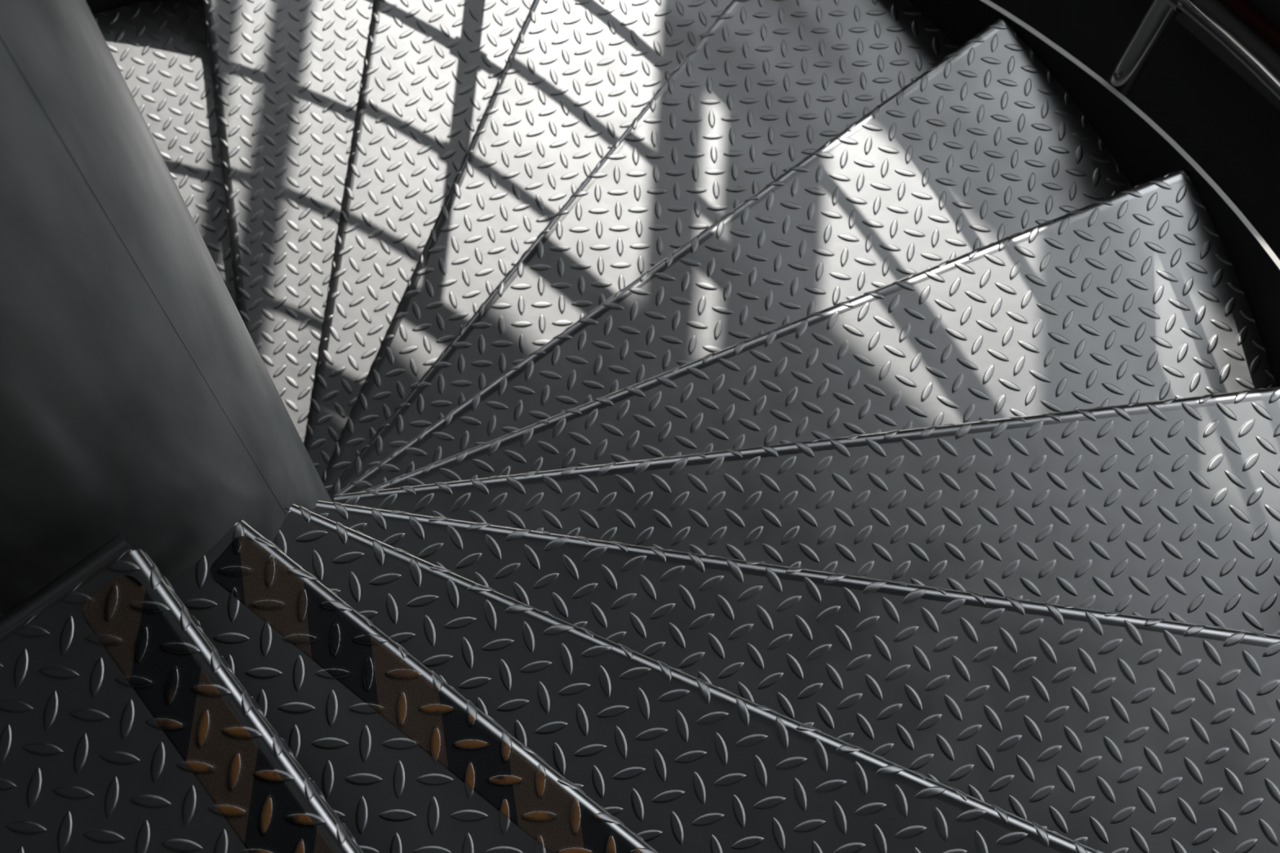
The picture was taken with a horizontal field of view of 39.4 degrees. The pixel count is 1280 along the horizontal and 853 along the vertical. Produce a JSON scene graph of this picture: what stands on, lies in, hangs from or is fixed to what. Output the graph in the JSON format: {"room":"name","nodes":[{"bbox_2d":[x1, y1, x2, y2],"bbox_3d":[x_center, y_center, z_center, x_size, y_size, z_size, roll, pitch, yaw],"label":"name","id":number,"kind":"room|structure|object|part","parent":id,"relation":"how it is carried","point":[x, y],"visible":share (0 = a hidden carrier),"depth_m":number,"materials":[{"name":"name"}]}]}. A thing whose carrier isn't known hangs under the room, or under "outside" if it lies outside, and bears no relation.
{"room":"spiral staircase","nodes":[
{"label":"spiral staircase","id":0,"kind":"room"},
{"bbox_2d":[989,0,1279,260],"bbox_3d":[1.981,-1.033,3.224,0.031,5.768,13.640,-42,78,-14],"label":"wall","id":1,"kind":"structure","parent":0,"point":[1221,121],"depth_m":4.98,"materials":[{"name":"paint"}]},
{"bbox_2d":[1174,0,1279,109],"bbox_3d":[1.903,-0.599,4.430,0.078,0.116,13.640,-42,78,-14],"label":"trim","id":2,"kind":"structure","parent":1,"relation":"attached to","point":[1265,52],"depth_m":4.51,"materials":[{"name":"grey metal"}]},
{"bbox_2d":[1218,0,1279,53],"bbox_3d":[1.590,-0.955,4.440,0.043,0.043,11.780,-42,78,-14],"label":"pipe","id":3,"kind":"object","parent":2,"relation":"on","point":[1243,10],"visible":1,"depth_m":4.44,"materials":[{"name":"metal"}]},
{"bbox_2d":[1106,0,1279,100],"bbox_3d":[-0.597,0.151,2.429,3.146,3.797,3.200,-35,76,-12],"label":"stair railing","id":4,"kind":"object","parent":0,"point":[1160,15],"visible":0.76,"depth_m":2.58,"materials":[{"name":"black metal"}]},
{"bbox_3d":[0.765,-0.666,2.408,0.041,1.208,0.041,-35,76,-12],"label":"post","id":5,"kind":"part","parent":4,"relation":"part of","materials":[{"name":"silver metal"}]},
{"bbox_3d":[-0.604,0.260,2.736,3.110,2.894,3.154,-35,76,-12],"label":"rail","id":6,"kind":"part","parent":4,"relation":"part of","materials":[{"name":"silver metal"}]},
{"bbox_3d":[-1.617,2.990,4.892,11.155,0.124,14.705,-35,76,-12],"label":"floor","id":7,"kind":"structure","parent":0,"visible":0},
{"bbox_2d":[0,0,332,614],"bbox_3d":[-0.598,0.031,1.994,0.404,7.285,0.404,-35,76,-12],"label":"column","id":8,"kind":"structure","parent":7,"relation":"on","point":[139,402],"depth_m":1.42,"materials":[{"name":"metal"}]},
{"bbox_2d":[303,0,533,479],"bbox_3d":[-0.412,-0.401,3.390,0.478,0.062,1.349,13,72,2],"label":"stair tread","id":9,"kind":"structure","parent":8,"relation":"attached to","point":[432,69],"depth_m":3.39,"materials":[{"name":"metal"}]},
{"bbox_2d":[314,500,1279,852],"bbox_3d":[0.231,0.405,2.064,1.352,0.062,0.474,8,72,1],"label":"stair tread","id":10,"kind":"structure","parent":8,"relation":"attached to","point":[1102,731],"depth_m":2.08,"materials":[{"name":"metal"}]},
{"bbox_2d":[85,0,1279,386],"bbox_3d":[-0.625,0.400,3.143,3.094,3.252,3.118,-35,76,-12],"label":"stair stringer","id":11,"kind":"object","parent":7,"relation":"on","point":[1142,150],"visible":0.3,"depth_m":2.78,"materials":[{"name":"metal"}]},
{"bbox_2d":[93,0,236,306],"bbox_3d":[-0.811,-0.333,3.716,0.472,0.062,1.355,-24,74,-9],"label":"stair tread","id":12,"kind":"structure","parent":11,"relation":"attached to","point":[159,48],"depth_m":3.80,"materials":[{"name":"metal"}]},
{"bbox_2d":[0,533,364,852],"bbox_3d":[-0.535,0.963,1.349,1.275,0.098,1.357,-35,76,-12],"label":"stair tread","id":13,"kind":"structure","parent":11,"relation":"attached to","point":[86,766],"depth_m":1.54,"materials":[{"name":"metal"}]},
{"bbox_2d":[82,575,334,852],"bbox_3d":[-0.121,0.570,1.450,0.057,0.002,1.142,-37,77,-12],"label":"tape","id":14,"kind":"object","parent":13,"relation":"on","point":[250,793],"visible":1,"depth_m":1.54,"materials":[{"name":"multicoloured plastic"}]},
{"bbox_2d":[202,0,373,443],"bbox_3d":[-0.569,-0.393,3.563,0.491,0.062,1.362,-9,72,-5],"label":"stair tread","id":15,"kind":"structure","parent":11,"relation":"attached to","point":[286,75],"depth_m":3.58,"materials":[{"name":"metal"}]},
{"bbox_2d":[168,519,658,852],"bbox_3d":[0.005,0.589,1.632,1.342,0.062,0.474,43,76,11],"label":"stair tread","id":16,"kind":"structure","parent":11,"relation":"attached to","point":[391,794],"depth_m":1.69,"materials":[{"name":"metal"}]},
{"bbox_2d":[209,536,642,852],"bbox_3d":[0.059,0.470,1.641,1.178,0.003,0.053,37,75,10],"label":"tape","id":17,"kind":"object","parent":16,"relation":"on","point":[522,797],"visible":1,"depth_m":1.70,"materials":[{"name":"multicoloured plastic"}]},
{"bbox_2d":[320,0,732,491],"bbox_3d":[-0.110,-0.345,3.201,0.489,0.062,1.362,20,72,5],"label":"stair tread","id":18,"kind":"structure","parent":11,"relation":"attached to","point":[575,75],"depth_m":3.22,"materials":[{"name":"metal"}]},
{"bbox_2d":[327,0,959,502],"bbox_3d":[0.074,-0.236,2.990,0.491,0.062,1.363,35,74,9],"label":"stair tread","id":19,"kind":"structure","parent":11,"relation":"attached to","point":[769,83],"depth_m":3.03,"materials":[{"name":"metal"}]},
{"bbox_2d":[271,504,1103,852],"bbox_3d":[0.126,0.541,1.836,1.344,0.062,0.468,23,73,6],"label":"stair tread","id":20,"kind":"structure","parent":11,"relation":"attached to","point":[687,763],"depth_m":1.87,"materials":[{"name":"metal"}]},
{"bbox_2d":[337,18,1131,493],"bbox_3d":[0.188,-0.094,2.767,1.373,0.062,0.490,-35,76,-12],"label":"stair tread","id":21,"kind":"structure","parent":11,"relation":"attached to","point":[985,146],"depth_m":2.81,"materials":[{"name":"metal"}]},
{"bbox_2d":[333,386,1279,635],"bbox_3d":[0.282,0.244,2.298,1.358,0.062,0.476,-6,72,-4],"label":"stair tread","id":22,"kind":"structure","parent":11,"relation":"attached to","point":[1169,508],"depth_m":2.31,"materials":[{"name":"metal"}]},
{"bbox_2d":[360,168,1276,492],"bbox_3d":[0.277,0.076,2.532,1.360,0.062,0.476,-22,74,-9],"label":"stair tread","id":23,"kind":"structure","parent":11,"relation":"attached to","point":[1135,294],"depth_m":2.57,"materials":[{"name":"metal"}]}
]}

